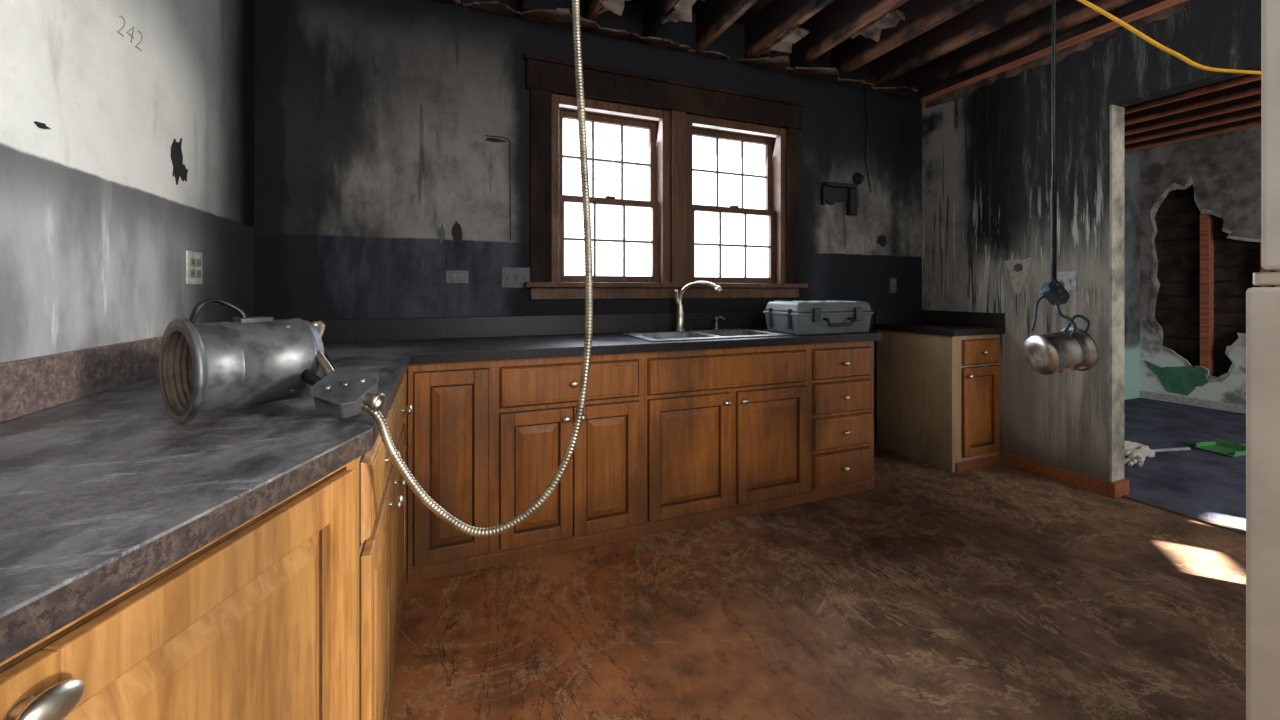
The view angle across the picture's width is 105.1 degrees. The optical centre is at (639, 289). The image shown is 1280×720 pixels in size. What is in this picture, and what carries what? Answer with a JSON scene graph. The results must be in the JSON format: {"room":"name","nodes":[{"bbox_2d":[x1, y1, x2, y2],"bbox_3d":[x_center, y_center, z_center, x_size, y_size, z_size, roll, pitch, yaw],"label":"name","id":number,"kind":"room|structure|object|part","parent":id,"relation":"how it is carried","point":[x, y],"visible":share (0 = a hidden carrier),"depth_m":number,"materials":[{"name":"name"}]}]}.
{"room":"fire-damaged room","nodes":[
{"label":"fire-damaged room","id":0,"kind":"room"},
{"bbox_2d":[0,0,253,362],"bbox_3d":[-1.105,-0.250,0.346,0.150,3.100,4.170,0,0,-22],"label":"wall","id":1,"kind":"structure","parent":0,"point":[97,230],"depth_m":1.35,"materials":[{"name":"paint"}]},
{"bbox_2d":[34,121,50,128],"bbox_3d":[-1.319,-0.362,1.083,0.004,0.013,0.047,0,0,-22],"label":"hole","id":2,"kind":"object","parent":1,"relation":"attached to","point":[39,124],"depth_m":1.08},
{"bbox_2d":[0,336,162,422],"bbox_3d":[-1.296,0.203,1.049,0.018,0.115,2.717,0,0,-22],"label":"backsplash","id":3,"kind":"structure","parent":1,"relation":"attached to","point":[29,385],"depth_m":1.14,"materials":[{"name":"stone"}]},
{"bbox_2d":[116,15,142,50],"bbox_3d":[-1.444,-0.728,1.387,0.001,0.057,0.125,0,0,-22],"label":"handwritten number","id":4,"kind":"object","parent":1,"relation":"attached to","point":[132,37],"visible":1,"depth_m":1.39,"materials":[{"name":"grey paint"}]},
{"bbox_2d":[171,138,183,184],"bbox_3d":[-1.542,-0.432,1.634,0.004,0.165,0.081,0,0,-22],"label":"hole","id":5,"kind":"object","parent":1,"relation":"attached to","point":[176,152],"depth_m":1.63,"materials":[{"name":"black"}]},
{"bbox_2d":[180,164,187,181],"bbox_3d":[-1.559,-0.401,1.675,0.002,0.058,0.056,0,0,-22],"label":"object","id":6,"kind":"structure","parent":1,"relation":"attached to","point":[185,169],"depth_m":1.68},
{"bbox_2d":[186,251,201,284],"bbox_3d":[-1.583,-0.078,1.743,0.009,0.116,0.116,0,0,-22],"label":"wall outlet","id":7,"kind":"object","parent":1,"relation":"attached to","point":[193,259],"visible":1,"depth_m":1.73,"materials":[{"name":"plastic"}]},
{"bbox_2d":[190,258,200,277],"bbox_3d":[-1.581,-0.078,1.744,0.003,0.068,0.080,0,0,-22],"label":"receptacle","id":8,"kind":"object","parent":7,"relation":"attached to","point":[195,263],"depth_m":1.75,"materials":[{"name":"white plastic"}]},
{"bbox_2d":[254,0,923,445],"bbox_3d":[0.190,-0.250,3.199,4.690,3.100,0.150,0,0,-22],"label":"wall","id":9,"kind":"structure","parent":0,"point":[373,118],"depth_m":2.63,"materials":[{"name":"paint"}]},
{"bbox_2d":[437,225,445,243],"bbox_3d":[-1.057,-0.302,2.612,0.041,0.109,0.004,0,0,-22],"label":"hole","id":10,"kind":"object","parent":9,"relation":"attached to","point":[441,232],"depth_m":2.61,"materials":[{"name":"plastic"}]},
{"bbox_2d":[452,221,461,246],"bbox_3d":[-0.986,-0.303,2.638,0.054,0.138,0.010,0,0,-22],"label":"hole","id":11,"kind":"object","parent":9,"relation":"attached to","point":[456,229],"depth_m":2.63,"materials":[{"name":"black"}]},
{"bbox_2d":[446,270,468,283],"bbox_3d":[-0.984,-0.070,2.639,0.116,0.070,0.009,0,0,-22],"label":"wall outlet","id":12,"kind":"object","parent":9,"relation":"attached to","point":[452,276],"visible":1,"depth_m":2.64,"materials":[{"name":"grey plastic"}]},
{"bbox_2d":[450,274,463,279],"bbox_3d":[-0.983,-0.070,2.636,0.068,0.034,0.003,0,0,-22],"label":"receptacle","id":13,"kind":"object","parent":12,"relation":"attached to","point":[452,276],"depth_m":2.64,"materials":[{"name":"beige plastic"}]},
{"bbox_2d":[486,138,506,141],"bbox_3d":[-0.799,-0.830,2.716,0.115,0.024,0.004,0,0,-22],"label":"hole","id":14,"kind":"object","parent":9,"relation":"attached to","point":[487,139],"depth_m":2.71,"materials":[{"name":"black"}]},
{"bbox_2d":[485,135,510,239],"bbox_3d":[-0.787,-0.566,2.719,0.138,0.572,0.005,0,0,-22],"label":"cable","id":15,"kind":"object","parent":9,"relation":"attached to","point":[485,135],"visible":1,"depth_m":2.74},
{"bbox_2d":[501,267,529,287],"bbox_3d":[-0.695,-0.070,2.752,0.162,0.116,0.016,0,0,-22],"label":"light switch","id":16,"kind":"object","parent":9,"relation":"attached to","point":[511,277],"visible":1,"depth_m":2.75,"materials":[{"name":"plastic"}]},
{"bbox_2d":[507,275,525,279],"bbox_3d":[-0.694,-0.070,2.749,0.102,0.024,0.010,0,0,-22],"label":"toggle","id":17,"kind":"object","parent":16,"relation":"attached to","point":[509,277],"depth_m":2.75,"materials":[{"name":"plastic"}]},
{"bbox_2d":[306,311,766,342],"bbox_3d":[-0.291,0.203,2.912,3.239,0.115,0.018,0,0,-22],"label":"backsplash","id":18,"kind":"structure","parent":9,"relation":"attached to","point":[378,329],"depth_m":2.74,"materials":[{"name":"stone"}]},
{"bbox_2d":[524,53,804,287],"bbox_3d":[0.255,-0.662,3.120,1.950,1.325,0.044,0,0,-22],"label":"window frame","id":19,"kind":"structure","parent":9,"relation":"attached to","point":[545,76],"depth_m":2.97,"materials":[{"name":"brown wood"}]},
{"bbox_2d":[524,282,807,299],"bbox_3d":[0.249,0.005,3.134,1.950,0.100,0.135,0,0,-22],"label":"window sill","id":20,"kind":"structure","parent":9,"relation":"attached to","point":[558,290],"depth_m":3.03,"materials":[{"name":"brown wood"}]},
{"bbox_2d":[552,94,786,282],"bbox_3d":[0.239,-0.590,3.196,1.685,1.100,0.152,0,0,-22],"label":"window","id":21,"kind":"structure","parent":9,"relation":"in","point":[778,136],"depth_m":3.12,"materials":[{"name":"brown wood"}]},
{"bbox_3d":[0.226,-0.565,3.229,1.511,0.976,0.053,0,0,-22],"label":"muntins","id":22,"kind":"part","parent":21,"relation":"part of","materials":[{"name":"wood"}]},
{"bbox_3d":[0.223,-0.590,3.190,0.100,1.100,0.152,0,0,-22],"label":"mullion","id":23,"kind":"part","parent":21,"relation":"part of","materials":[{"name":"brown wood"}]},
{"bbox_2d":[821,181,857,214],"bbox_3d":[1.470,-0.672,3.608,0.310,0.225,0.049,0,0,-22],"label":"wall bracket","id":24,"kind":"object","parent":9,"relation":"attached to","point":[831,192],"visible":1,"depth_m":3.61,"materials":[{"name":"black metal"}]},
{"bbox_2d":[853,173,863,184],"bbox_3d":[1.652,-0.840,3.678,0.090,0.090,0.055,0,0,-22],"label":"wall hook","id":25,"kind":"object","parent":9,"relation":"attached to","point":[858,178],"visible":0.98,"depth_m":3.68,"materials":[{"name":"black metal"}]},
{"bbox_2d":[865,88,871,191],"bbox_3d":[1.740,-1.140,3.728,0.070,0.781,0.020,0,0,-22],"label":"cable","id":26,"kind":"object","parent":9,"relation":"attached to","point":[865,88],"visible":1,"depth_m":3.72,"materials":[{"name":"metal"}]},
{"bbox_2d":[877,235,886,246],"bbox_3d":[1.874,-0.378,3.796,0.105,0.093,0.004,0,0,-22],"label":"hole","id":27,"kind":"object","parent":9,"relation":"attached to","point":[881,240],"depth_m":3.80,"materials":[{"name":"black"}]},
{"bbox_2d":[890,278,895,292],"bbox_3d":[1.983,-0.035,3.837,0.070,0.116,0.009,0,0,-22],"label":"wall outlet","id":28,"kind":"object","parent":9,"relation":"attached to","point":[892,280],"visible":1,"depth_m":3.83,"materials":[{"name":"grey plastic"}]},
{"bbox_2d":[874,310,921,323],"bbox_3d":[2.034,0.210,3.852,0.498,0.100,0.018,0,0,-22],"label":"backsplash","id":29,"kind":"structure","parent":9,"relation":"attached to","point":[892,316],"depth_m":3.83,"materials":[{"name":"stone"}]},
{"bbox_2d":[642,0,837,27],"bbox_3d":[2.682,-1.820,1.877,8.320,0.040,4.770,0,0,-22],"label":"ceiling","id":30,"kind":"structure","parent":0,"point":[759,5],"depth_m":3.15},
{"bbox_2d":[519,0,1134,90],"bbox_3d":[0.960,-1.675,1.261,4.165,0.250,4.020,0,0,-22],"label":"ceiling joists","id":31,"kind":"object","parent":30,"relation":"attached to","point":[937,41],"visible":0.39,"depth_m":3.05,"materials":[{"name":"brown wood"}]},
{"bbox_2d":[437,0,1187,107],"bbox_3d":[0.587,-1.486,2.454,4.269,0.124,1.524,0,0,-22],"label":"ceiling","id":32,"kind":"structure","parent":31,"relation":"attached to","point":[562,17],"depth_m":2.92,"materials":[{"name":"paper"}]},
{"bbox_2d":[1077,0,1260,74],"bbox_3d":[2.237,-1.189,1.602,2.310,0.948,0.145,0,0,17],"label":"extension cord","id":33,"kind":"object","parent":31,"relation":"hanging from","point":[1087,3],"visible":0.89,"depth_m":1.69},
{"bbox_2d":[1023,0,1098,374],"bbox_3d":[1.440,-0.749,1.705,0.200,2.083,0.154,0,0,4],"label":"pendant light","id":34,"kind":"object","parent":30,"relation":"hanging from","point":[1070,348],"visible":1,"depth_m":1.68,"materials":[{"name":"metal"}]},
{"bbox_2d":[1124,74,1260,151],"bbox_3d":[4.722,-1.625,2.701,3.080,0.250,4.470,0,0,-22],"label":"ceiling joists","id":35,"kind":"object","parent":30,"relation":"attached to","point":[1233,104],"visible":0.11,"depth_m":4.29,"materials":[{"name":"brown wood"}]},
{"bbox_2d":[389,446,1245,719],"bbox_3d":[0.944,1.250,1.255,4.630,0.100,4.320,0,0,-22],"label":"floor","id":36,"kind":"structure","parent":0,"point":[1001,591],"depth_m":1.77,"materials":[{"name":"concrete"}]},
{"bbox_2d":[0,458,356,719],"bbox_3d":[-0.662,0.750,0.353,0.671,0.898,0.990,0,0,-22],"label":"base cabinet","id":37,"kind":"object","parent":36,"relation":"on","point":[259,621],"visible":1,"depth_m":0.63,"materials":[{"name":"brown wood"}]},
{"bbox_3d":[-0.505,0.354,0.412,0.040,0.034,0.046,0,0,-22],"label":"knob","id":38,"kind":"part","parent":37,"relation":"part of","materials":[{"name":"silver metal"}]},
{"bbox_2d":[357,369,412,719],"bbox_3d":[-1.152,0.750,1.633,0.722,0.898,1.742,0,0,-22],"label":"base cabinet","id":39,"kind":"object","parent":36,"relation":"on","point":[382,491],"visible":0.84,"depth_m":1.15,"materials":[{"name":"brown wood"}]},
{"bbox_3d":[-0.620,0.420,1.163,0.020,0.158,0.418,0,0,-22],"label":"drawer","id":40,"kind":"part","parent":39,"relation":"part of","materials":[{"name":"brown wood"}]},
{"bbox_3d":[-0.620,0.828,1.162,0.019,0.605,0.420,0,0,-22],"label":"door","id":41,"kind":"part","parent":39,"relation":"part of","materials":[{"name":"brown wood"}]},
{"bbox_3d":[-0.614,0.420,1.219,0.035,0.034,0.050,0,0,-22],"label":"knob","id":42,"kind":"part","parent":39,"relation":"part of","materials":[{"name":"silver metal"}]},
{"bbox_3d":[-0.651,0.570,1.312,0.035,0.034,0.050,0,0,-22],"label":"knob","id":43,"kind":"part","parent":39,"relation":"part of","materials":[{"name":"silver metal"}]},
{"bbox_3d":[-0.820,0.420,1.659,0.020,0.158,0.568,0,0,-22],"label":"drawer","id":44,"kind":"part","parent":39,"relation":"part of","materials":[{"name":"brown wood"}]},
{"bbox_3d":[-0.821,0.828,1.658,0.019,0.605,0.570,0,0,-22],"label":"door","id":45,"kind":"part","parent":39,"relation":"part of","materials":[{"name":"brown wood"}]},
{"bbox_3d":[-0.711,0.570,1.460,0.035,0.034,0.050,0,0,-22],"label":"knob","id":46,"kind":"part","parent":39,"relation":"part of","materials":[{"name":"silver metal"}]},
{"bbox_3d":[-0.814,0.420,1.715,0.035,0.034,0.050,0,0,-22],"label":"knob","id":47,"kind":"part","parent":39,"relation":"part of","materials":[{"name":"silver metal"}]},
{"bbox_2d":[408,341,873,583],"bbox_3d":[0.129,0.750,2.739,2.550,0.898,0.652,0,0,-22],"label":"base cabinet","id":48,"kind":"object","parent":36,"relation":"on","point":[667,440],"visible":0.96,"depth_m":2.35,"materials":[{"name":"brown wood"}]},
{"bbox_2d":[0,311,880,662],"bbox_3d":[0.217,0.223,1.629,3.260,0.156,2.778,0,0,-22],"label":"countertop","id":49,"kind":"structure","parent":48,"relation":"on","point":[102,491],"depth_m":0.83,"materials":[{"name":"stone"}]},
{"bbox_2d":[159,298,385,422],"bbox_3d":[-0.759,0.137,0.995,0.499,0.242,0.288,0,0,41],"label":"recessed light housing","id":50,"kind":"object","parent":49,"relation":"on","point":[245,361],"visible":1,"depth_m":0.98,"materials":[{"name":"metal"}]},
{"bbox_3d":[-0.832,0.065,1.054,0.040,0.014,0.060,0,0,31],"label":"latch plate","id":51,"kind":"part","parent":50,"relation":"part of","materials":[{"name":"metal"}]},
{"bbox_2d":[362,0,592,536],"bbox_3d":[-0.313,-0.593,0.959,0.437,2.133,0.095,0,0,-18],"label":"conduit","id":52,"kind":"object","parent":50,"relation":"attached to","point":[377,416],"visible":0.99,"depth_m":0.97,"materials":[{"name":"metal"}]},
{"bbox_2d":[675,281,722,330],"bbox_3d":[0.355,0.098,2.950,0.313,0.306,0.066,0,0,31],"label":"kitchen faucet","id":53,"kind":"object","parent":49,"relation":"on","point":[680,313],"visible":1,"depth_m":3.00,"materials":[{"name":"silver metal"}]},
{"bbox_3d":[0.234,0.053,3.009,0.047,0.107,0.033,0,0,-22],"label":"lever","id":54,"kind":"part","parent":53,"relation":"part of","materials":[{"name":"silver metal"}]},
{"bbox_3d":[0.348,0.029,2.946,0.278,0.166,0.027,0,0,35],"label":"spout","id":55,"kind":"part","parent":53,"relation":"part of","materials":[{"name":"silver metal"}]},
{"bbox_2d":[617,328,790,341],"bbox_3d":[0.360,0.341,2.847,0.860,0.178,0.520,0,0,-22],"label":"sink","id":56,"kind":"object","parent":49,"relation":"in","point":[699,334],"visible":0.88,"depth_m":2.91,"materials":[{"name":"silver metal"}]},
{"bbox_2d":[713,316,724,329],"bbox_3d":[0.505,0.208,3.112,0.078,0.085,0.040,0,0,23],"label":"soap dispenser","id":57,"kind":"object","parent":56,"relation":"on","point":[718,317],"visible":1,"depth_m":3.11,"materials":[{"name":"silver metal"}]},
{"bbox_2d":[763,300,873,334],"bbox_3d":[1.096,0.163,2.992,0.578,0.190,0.365,0,0,-22],"label":"hard case","id":58,"kind":"object","parent":49,"relation":"on","point":[828,316],"visible":1,"depth_m":2.87,"materials":[{"name":"grey plastic"}]},
{"bbox_3d":[1.092,0.101,3.011,0.554,0.056,0.309,0,0,-22],"label":"lid","id":59,"kind":"part","parent":58,"relation":"part of","materials":[{"name":"grey plastic"}]},
{"bbox_3d":[1.158,0.185,2.847,0.200,0.051,0.050,0,0,-22],"label":"handle","id":60,"kind":"part","parent":58,"relation":"part of","materials":[{"name":"plastic"}]},
{"bbox_3d":[-0.789,0.735,2.059,0.290,0.790,0.019,0,0,-22],"label":"door","id":61,"kind":"part","parent":48,"relation":"part of","materials":[{"name":"brown wood"}]},
{"bbox_3d":[-0.459,0.835,2.192,0.321,0.590,0.019,0,0,-22],"label":"door","id":62,"kind":"part","parent":48,"relation":"part of","materials":[{"name":"brown wood"}]},
{"bbox_3d":[-0.330,0.585,2.218,0.042,0.029,0.030,0,0,-22],"label":"knob","id":63,"kind":"part","parent":48,"relation":"part of","materials":[{"name":"silver metal"}]},
{"bbox_3d":[-0.306,0.427,2.253,0.648,0.173,0.020,0,0,-22],"label":"drawer","id":64,"kind":"part","parent":48,"relation":"part of","materials":[{"name":"brown wood"}]},
{"bbox_3d":[-0.297,0.428,2.231,0.042,0.029,0.030,0,0,-22],"label":"knob","id":65,"kind":"part","parent":48,"relation":"part of","materials":[{"name":"silver metal"}]},
{"bbox_3d":[-0.155,0.835,2.315,0.323,0.590,0.019,0,0,-22],"label":"door","id":66,"kind":"part","parent":48,"relation":"part of","materials":[{"name":"brown wood"}]},
{"bbox_3d":[0.231,1.172,2.478,2.545,0.054,0.008,0,0,-22],"label":"trim","id":67,"kind":"part","parent":48,"relation":"part of","materials":[{"name":"brown wood"}]},
{"bbox_3d":[0.258,0.835,2.482,0.463,0.590,0.019,0,0,-22],"label":"door","id":68,"kind":"part","parent":48,"relation":"part of","materials":[{"name":"brown wood"}]},
{"bbox_3d":[0.454,0.585,2.534,0.042,0.029,0.030,0,0,-22],"label":"knob","id":69,"kind":"part","parent":48,"relation":"part of","materials":[{"name":"silver metal"}]},
{"bbox_3d":[0.552,0.585,2.574,0.042,0.029,0.030,0,0,-22],"label":"knob","id":70,"kind":"part","parent":48,"relation":"part of","materials":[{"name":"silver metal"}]},
{"bbox_3d":[0.728,0.835,2.672,0.460,0.590,0.019,0,0,-22],"label":"door","id":71,"kind":"part","parent":48,"relation":"part of","materials":[{"name":"brown wood"}]},
{"bbox_3d":[1.186,1.035,2.856,0.428,0.188,0.020,0,0,-22],"label":"drawer","id":72,"kind":"part","parent":48,"relation":"part of","materials":[{"name":"brown wood"}]},
{"bbox_3d":[1.186,0.825,2.856,0.428,0.178,0.020,0,0,-22],"label":"drawer","id":73,"kind":"part","parent":48,"relation":"part of","materials":[{"name":"brown wood"}]},
{"bbox_3d":[1.186,0.623,2.856,0.428,0.173,0.020,0,0,-22],"label":"drawer","id":74,"kind":"part","parent":48,"relation":"part of","materials":[{"name":"brown wood"}]},
{"bbox_3d":[1.186,0.425,2.856,0.428,0.168,0.020,0,0,-22],"label":"drawer","id":75,"kind":"part","parent":48,"relation":"part of","materials":[{"name":"brown wood"}]},
{"bbox_2d":[877,329,1000,471],"bbox_3d":[2.167,0.750,3.562,0.478,0.898,0.652,0,0,-22],"label":"base cabinet","id":76,"kind":"object","parent":36,"relation":"on","point":[938,396],"visible":0.98,"depth_m":3.35,"materials":[{"name":"brown wood"}]},
{"bbox_2d":[874,310,1004,335],"bbox_3d":[2.159,0.230,3.570,0.518,0.140,0.633,0,0,-22],"label":"countertop","id":77,"kind":"structure","parent":76,"relation":"on","point":[948,323],"depth_m":3.59,"materials":[{"name":"stone"}]},
{"bbox_3d":[2.289,1.169,3.308,0.443,0.059,0.010,0,0,-22],"label":"trim","id":78,"kind":"part","parent":76,"relation":"part of","materials":[{"name":"brown wood"}]},
{"bbox_3d":[2.308,0.417,3.310,0.358,0.163,0.020,0,0,-22],"label":"drawer","id":79,"kind":"part","parent":76,"relation":"part of","materials":[{"name":"brown wood"}]},
{"bbox_3d":[2.308,0.815,3.310,0.360,0.590,0.019,0,0,-22],"label":"door","id":80,"kind":"part","parent":76,"relation":"part of","materials":[{"name":"brown wood"}]},
{"bbox_2d":[1246,0,1279,719],"bbox_3d":[1.550,0.299,0.653,0.797,1.799,0.779,0,0,-22],"label":"refrigerator","id":81,"kind":"object","parent":36,"relation":"on","point":[1262,303],"visible":1,"depth_m":0.87,"materials":[{"name":"metal"}]},
{"bbox_3d":[1.271,0.547,0.540,0.062,1.105,0.779,0,0,-22],"label":"fresh food door","id":82,"kind":"part","parent":81,"relation":"part of","materials":[{"name":"metal"}]},
{"bbox_3d":[1.275,-0.312,0.532,0.062,0.555,0.761,0,0,-22],"label":"freezer door","id":83,"kind":"part","parent":81,"relation":"part of","materials":[{"name":"metal"}]},
{"bbox_2d":[922,0,1260,481],"bbox_3d":[3.090,-0.300,2.122,0.120,3.000,4.020,0,0,-22],"label":"wall","id":84,"kind":"structure","parent":0,"point":[987,153],"depth_m":3.14,"materials":[{"name":"paint"}]},
{"bbox_2d":[922,310,1004,327],"bbox_3d":[2.390,0.210,3.666,0.018,0.100,0.627,0,0,-22],"label":"backsplash","id":85,"kind":"structure","parent":84,"relation":"attached to","point":[985,319],"depth_m":3.62,"materials":[{"name":"stone"}]},
{"bbox_2d":[1004,257,1030,293],"bbox_3d":[2.544,-0.095,3.304,0.006,0.245,0.165,0,0,-22],"label":"wall patch","id":86,"kind":"object","parent":84,"relation":"attached to","point":[1018,269],"depth_m":3.30,"materials":[{"name":"paint"}]},
{"bbox_2d":[1001,451,1107,495],"bbox_3d":[2.616,1.157,3.112,0.015,0.084,0.610,0,0,-22],"label":"baseboard","id":87,"kind":"structure","parent":84,"relation":"attached to","point":[1096,485],"depth_m":3.08,"materials":[{"name":"brown wood"}]},
{"bbox_2d":[921,0,1188,103],"bbox_3d":[3.089,-1.528,2.122,0.142,0.045,4.020,0,0,-22],"label":"trim","id":88,"kind":"structure","parent":84,"relation":"attached to","point":[1166,4],"depth_m":3.04,"materials":[{"name":"brown wood"}]},
{"bbox_2d":[1057,271,1076,289],"bbox_3d":[2.643,-0.056,3.047,0.016,0.116,0.116,0,0,-22],"label":"light switch","id":89,"kind":"object","parent":84,"relation":"attached to","point":[1069,279],"visible":0.7,"depth_m":3.03,"materials":[{"name":"plastic"}]},
{"bbox_2d":[1110,105,1123,481],"bbox_3d":[2.790,0.018,2.865,0.128,2.184,0.011,0,0,-22],"label":"trim","id":90,"kind":"structure","parent":84,"relation":"attached to","point":[1116,112],"depth_m":2.85,"materials":[{"name":"grey paint"}]},
{"bbox_2d":[1108,478,1128,498],"bbox_3d":[2.789,1.155,2.854,0.150,0.089,0.032,0,0,-22],"label":"baseboard","id":91,"kind":"structure","parent":84,"relation":"attached to","point":[1116,489],"depth_m":2.83,"materials":[{"name":"brown wood"}]},
{"bbox_2d":[1121,495,1245,534],"bbox_3d":[3.067,1.195,2.191,0.040,0.010,1.465,0,0,-22],"label":"threshold","id":92,"kind":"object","parent":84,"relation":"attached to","point":[1237,530],"depth_m":2.60,"materials":[{"name":"wood"}]},
{"bbox_2d":[1124,145,1139,399],"bbox_3d":[3.997,-0.250,4.883,3.630,3.100,0.120,0,0,-22],"label":"wall","id":93,"kind":"structure","parent":0,"point":[1131,159],"depth_m":5.39,"materials":[{"name":"paint"}]},
{"bbox_2d":[1124,398,1245,530],"bbox_3d":[4.829,1.248,2.744,3.690,0.104,4.770,0,0,-22],"label":"floor","id":94,"kind":"structure","parent":0,"point":[1198,482],"depth_m":3.40,"materials":[{"name":"carpet"}]},
{"bbox_2d":[1124,441,1190,466],"bbox_3d":[3.586,1.134,3.619,0.857,0.111,0.470,0,0,-22],"label":"mop","id":95,"kind":"object","parent":94,"relation":"on","point":[1134,452],"visible":0.54,"depth_m":3.39,"materials":[{"name":"fabric"}]},
{"bbox_2d":[1193,439,1245,456],"bbox_3d":[4.368,1.163,3.627,0.340,0.050,0.220,0,0,-11],"label":"dustpan","id":96,"kind":"object","parent":94,"relation":"on","point":[1217,446],"visible":0.75,"depth_m":3.64,"materials":[{"name":"green plastic"}]},
{"bbox_2d":[1140,126,1260,404],"bbox_3d":[6.407,-0.275,3.381,0.015,2.950,4.470,0,0,-22],"label":"wall","id":97,"kind":"structure","parent":0,"point":[1224,169],"depth_m":4.98,"materials":[{"name":"paint"}]},
{"bbox_2d":[1144,360,1208,395],"bbox_3d":[5.660,0.937,5.186,0.009,0.325,0.490,0,0,-22],"label":"wall patch","id":98,"kind":"object","parent":97,"relation":"attached to","point":[1183,380],"depth_m":5.14,"materials":[{"name":"green paint"}]},
{"bbox_2d":[1140,390,1245,413],"bbox_3d":[6.394,1.155,3.375,0.013,0.079,4.468,0,0,-22],"label":"baseboard","id":99,"kind":"structure","parent":97,"relation":"attached to","point":[1224,406],"depth_m":5.05,"materials":[{"name":"grey wood"}]},
{"bbox_2d":[1146,177,1279,382],"bbox_3d":[5.762,-0.124,4.954,0.004,2.118,0.969,0,0,-22],"label":"torn wall edge","id":100,"kind":"object","parent":97,"relation":"attached to","point":[1153,274],"visible":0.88,"depth_m":5.21,"materials":[{"name":"grey paint"}]},
{"bbox_2d":[1200,211,1274,375],"bbox_3d":[6.035,-0.275,4.466,0.104,2.950,1.264,0,0,-22],"label":"studs","id":101,"kind":"object","parent":97,"relation":"attached to","point":[1206,220],"visible":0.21,"depth_m":5.00,"materials":[{"name":"brown wood"}]},
{"bbox_2d":[1155,184,1259,376],"bbox_3d":[6.525,-0.300,3.429,0.032,3.000,4.470,0,0,-22],"label":"wall","id":102,"kind":"structure","parent":101,"relation":"attached to","point":[1244,258],"depth_m":5.15,"materials":[{"name":"brown wood"}]}
]}

